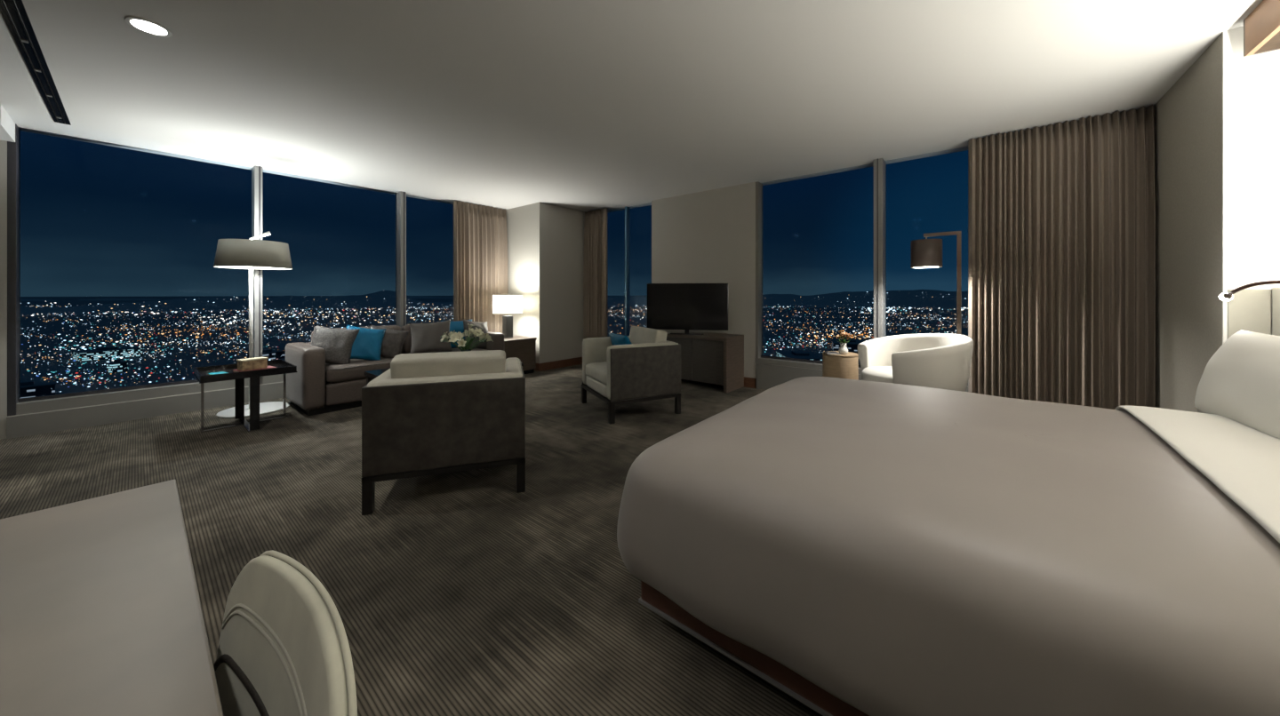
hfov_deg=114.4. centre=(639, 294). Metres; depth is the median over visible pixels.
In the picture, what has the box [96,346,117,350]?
city lights
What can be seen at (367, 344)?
throw pillow
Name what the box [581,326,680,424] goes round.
armchair
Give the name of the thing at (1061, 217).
curtain
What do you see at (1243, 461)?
sheet
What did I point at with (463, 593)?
floor
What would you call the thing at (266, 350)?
plant
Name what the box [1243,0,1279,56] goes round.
valance
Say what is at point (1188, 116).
wall
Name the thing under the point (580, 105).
ceiling
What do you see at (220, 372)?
magazine
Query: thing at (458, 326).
throw pillow
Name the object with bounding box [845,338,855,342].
plant
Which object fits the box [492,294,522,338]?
table lamp
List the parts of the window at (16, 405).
frame, frame, pane, sill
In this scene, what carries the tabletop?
on the accent table at (253, 425)
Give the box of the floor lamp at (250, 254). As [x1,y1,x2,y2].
[213,231,292,417]
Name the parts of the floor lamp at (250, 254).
lamp shade, tilt handle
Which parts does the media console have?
door, panel, door, panel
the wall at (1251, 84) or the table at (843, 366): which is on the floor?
the table at (843, 366)
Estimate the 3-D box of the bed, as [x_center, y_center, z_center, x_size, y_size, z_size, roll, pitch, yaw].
[1.456,0.940,1.619,2.206,0.620,1.940,0,0,39]
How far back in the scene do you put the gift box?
3.93 m
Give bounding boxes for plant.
[262,349,271,352]
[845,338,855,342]
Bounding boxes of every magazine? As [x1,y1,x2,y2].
[207,371,228,375]
[232,366,277,372]
[824,351,840,355]
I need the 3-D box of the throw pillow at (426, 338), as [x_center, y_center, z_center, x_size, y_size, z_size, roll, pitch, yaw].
[-2.766,0.570,5.456,0.524,0.492,0.296,0,0,-25]
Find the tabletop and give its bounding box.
[193,360,296,382]
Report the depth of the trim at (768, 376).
5.27 m
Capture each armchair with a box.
[361,350,525,515]
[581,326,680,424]
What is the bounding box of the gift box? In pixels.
[236,357,268,370]
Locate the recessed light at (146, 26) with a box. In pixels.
[124,16,172,37]
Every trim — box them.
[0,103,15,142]
[756,363,967,391]
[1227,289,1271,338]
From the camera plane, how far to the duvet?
1.05 m
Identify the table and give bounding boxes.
[192,371,297,432]
[364,362,523,384]
[504,336,536,374]
[822,351,858,380]
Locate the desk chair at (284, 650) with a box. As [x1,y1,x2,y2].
[213,551,357,715]
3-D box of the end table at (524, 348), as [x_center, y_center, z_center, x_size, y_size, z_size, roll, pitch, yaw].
[-2.060,0.973,6.519,0.580,0.555,0.600,0,0,39]
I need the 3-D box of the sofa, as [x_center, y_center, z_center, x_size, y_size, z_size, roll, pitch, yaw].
[-3.002,0.827,5.320,0.907,0.846,2.290,0,0,39]
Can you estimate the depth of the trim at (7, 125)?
3.41 m
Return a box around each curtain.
[453,200,508,333]
[583,208,607,339]
[968,104,1155,409]
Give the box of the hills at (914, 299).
[20,289,967,316]
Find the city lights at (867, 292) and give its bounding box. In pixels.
[20,291,964,387]
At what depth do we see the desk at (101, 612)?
0.64 m
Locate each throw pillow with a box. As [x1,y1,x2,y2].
[310,325,359,364]
[346,324,385,360]
[369,324,408,358]
[408,320,452,353]
[440,320,471,348]
[462,319,487,348]
[608,332,631,345]
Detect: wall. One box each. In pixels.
[0,140,279,439]
[505,202,584,363]
[651,182,861,378]
[1154,32,1222,413]
[1222,26,1279,343]
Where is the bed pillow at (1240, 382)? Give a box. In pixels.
[1194,329,1279,439]
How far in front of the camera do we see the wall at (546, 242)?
6.98 m
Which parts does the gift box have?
lid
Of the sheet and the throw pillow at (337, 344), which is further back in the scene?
the throw pillow at (337, 344)
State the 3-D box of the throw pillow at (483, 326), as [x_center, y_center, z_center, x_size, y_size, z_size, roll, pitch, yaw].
[-2.322,0.574,5.868,0.280,0.499,0.478,0,0,31]
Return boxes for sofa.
[285,324,503,415]
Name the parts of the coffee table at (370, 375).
leg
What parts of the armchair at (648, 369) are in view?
leg, seat, arm, leg, rail, arm, leg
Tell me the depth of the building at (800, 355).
617.24 m
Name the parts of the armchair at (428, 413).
leg, arm, rail, backrest, arm, leg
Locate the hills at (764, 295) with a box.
[20,294,799,301]
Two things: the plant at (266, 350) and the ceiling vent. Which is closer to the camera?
the ceiling vent
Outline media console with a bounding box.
[660,329,743,393]
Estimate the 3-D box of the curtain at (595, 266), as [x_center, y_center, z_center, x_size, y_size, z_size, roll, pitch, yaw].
[-0.795,-0.124,7.231,0.550,2.708,0.090,0,0,39]
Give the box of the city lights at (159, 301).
[31,301,966,374]
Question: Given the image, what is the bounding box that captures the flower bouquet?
[440,323,493,351]
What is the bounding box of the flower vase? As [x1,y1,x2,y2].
[835,330,852,354]
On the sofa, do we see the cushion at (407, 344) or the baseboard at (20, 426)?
the cushion at (407, 344)
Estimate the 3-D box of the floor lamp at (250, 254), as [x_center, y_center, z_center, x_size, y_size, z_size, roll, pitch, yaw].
[-4.152,0.281,4.446,0.624,1.938,0.624,0,0,39]
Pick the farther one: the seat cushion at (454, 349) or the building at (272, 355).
the building at (272, 355)
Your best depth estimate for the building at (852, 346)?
752.39 m
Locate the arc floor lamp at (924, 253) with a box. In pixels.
[910,231,961,335]
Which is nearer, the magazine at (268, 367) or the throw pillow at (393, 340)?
the magazine at (268, 367)
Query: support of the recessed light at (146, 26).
in the ceiling
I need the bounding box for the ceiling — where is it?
[0,0,1263,212]
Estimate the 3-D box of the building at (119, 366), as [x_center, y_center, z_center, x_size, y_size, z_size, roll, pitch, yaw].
[-743.353,102.429,586.591,11.314,17.642,16.371,0,0,11]
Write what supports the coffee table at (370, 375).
on the floor
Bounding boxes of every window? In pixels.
[7,123,439,416]
[610,202,651,335]
[755,146,967,386]
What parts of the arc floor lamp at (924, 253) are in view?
lamp shade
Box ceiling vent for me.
[0,0,71,125]
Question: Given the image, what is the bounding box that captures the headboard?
[1272,288,1279,335]
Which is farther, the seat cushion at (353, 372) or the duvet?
the seat cushion at (353, 372)
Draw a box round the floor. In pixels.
[0,364,823,715]
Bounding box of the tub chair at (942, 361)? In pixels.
[857,333,973,391]
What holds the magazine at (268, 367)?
on the tabletop
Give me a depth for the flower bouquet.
4.56 m
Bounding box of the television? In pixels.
[647,283,727,335]
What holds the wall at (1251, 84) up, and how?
attached to the wall at (1188, 116)
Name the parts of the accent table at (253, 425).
rod leg, leg, leg, rod leg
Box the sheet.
[1115,406,1279,543]
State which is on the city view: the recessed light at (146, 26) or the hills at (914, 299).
the hills at (914, 299)
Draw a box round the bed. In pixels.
[638,580,869,715]
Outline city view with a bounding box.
[20,296,967,394]
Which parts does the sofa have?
arm, seat, arm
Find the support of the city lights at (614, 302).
on the city view
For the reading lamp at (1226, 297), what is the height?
0.131 m
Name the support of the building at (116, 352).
on the city view
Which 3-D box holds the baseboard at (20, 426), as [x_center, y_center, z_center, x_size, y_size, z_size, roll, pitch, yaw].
[-3.213,1.157,5.532,1.012,0.185,5.910,0,0,39]
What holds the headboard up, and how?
attached to the wall
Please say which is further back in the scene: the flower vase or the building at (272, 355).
the building at (272, 355)
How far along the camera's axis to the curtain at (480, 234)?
6.82 m
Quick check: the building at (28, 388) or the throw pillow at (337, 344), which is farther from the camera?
the building at (28, 388)
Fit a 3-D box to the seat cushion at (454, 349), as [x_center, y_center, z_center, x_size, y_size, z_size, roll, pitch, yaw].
[-2.605,0.860,5.611,0.650,0.189,0.948,0,0,39]
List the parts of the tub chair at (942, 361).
seat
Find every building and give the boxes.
[20,380,55,398]
[72,346,143,361]
[105,360,127,373]
[247,349,285,360]
[776,351,822,360]
[831,338,863,353]
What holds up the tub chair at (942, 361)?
on the floor
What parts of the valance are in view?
panel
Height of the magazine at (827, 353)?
0.012 m
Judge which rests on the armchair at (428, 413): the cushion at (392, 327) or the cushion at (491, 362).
the cushion at (491, 362)
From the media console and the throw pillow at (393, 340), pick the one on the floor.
the media console
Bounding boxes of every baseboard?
[6,357,582,439]
[744,376,756,388]
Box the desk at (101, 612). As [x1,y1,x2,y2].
[0,480,223,715]
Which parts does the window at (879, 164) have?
frame, frame, pane, sill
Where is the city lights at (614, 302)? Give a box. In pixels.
[21,302,967,383]
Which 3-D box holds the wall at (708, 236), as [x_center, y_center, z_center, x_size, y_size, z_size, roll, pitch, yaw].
[1.703,-0.120,5.460,6.700,2.740,0.200,0,0,39]
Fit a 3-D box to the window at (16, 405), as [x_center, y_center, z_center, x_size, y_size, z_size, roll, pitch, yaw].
[-4.005,-0.214,5.496,0.234,2.549,4.850,0,0,39]
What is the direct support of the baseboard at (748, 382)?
attached to the wall at (708, 236)
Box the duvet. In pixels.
[616,376,1279,715]
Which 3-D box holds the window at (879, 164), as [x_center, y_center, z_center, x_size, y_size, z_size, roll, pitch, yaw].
[2.885,-0.289,4.473,3.360,2.399,0.264,0,0,39]
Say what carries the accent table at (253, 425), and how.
on the floor
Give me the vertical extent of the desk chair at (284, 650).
0.864 m
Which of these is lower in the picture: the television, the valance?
the television
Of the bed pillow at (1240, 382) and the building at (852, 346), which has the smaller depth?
the bed pillow at (1240, 382)
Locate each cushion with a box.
[311,325,402,353]
[325,357,392,383]
[390,350,505,378]
[400,324,457,353]
[409,347,488,353]
[585,361,606,384]
[629,326,667,343]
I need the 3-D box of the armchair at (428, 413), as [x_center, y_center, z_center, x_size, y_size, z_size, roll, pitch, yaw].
[-1.274,0.812,2.845,0.890,0.875,0.800,0,0,-18]
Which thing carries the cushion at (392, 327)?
on the sofa
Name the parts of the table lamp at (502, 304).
lamp shade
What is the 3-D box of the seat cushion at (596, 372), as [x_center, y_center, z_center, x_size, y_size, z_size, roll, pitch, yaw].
[-0.187,0.845,4.497,0.660,0.164,0.655,0,0,-26]
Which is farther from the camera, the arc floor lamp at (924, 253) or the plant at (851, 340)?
the plant at (851, 340)
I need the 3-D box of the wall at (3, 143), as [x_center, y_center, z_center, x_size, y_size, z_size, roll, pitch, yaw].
[-4.932,-0.120,4.394,0.200,2.740,7.730,0,0,39]
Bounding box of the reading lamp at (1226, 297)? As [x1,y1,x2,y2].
[1219,280,1279,301]
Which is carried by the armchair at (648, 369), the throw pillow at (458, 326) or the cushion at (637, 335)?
the cushion at (637, 335)
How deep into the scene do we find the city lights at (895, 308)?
663.78 m
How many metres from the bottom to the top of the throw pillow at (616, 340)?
0.384 m
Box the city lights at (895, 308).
[59,307,943,383]

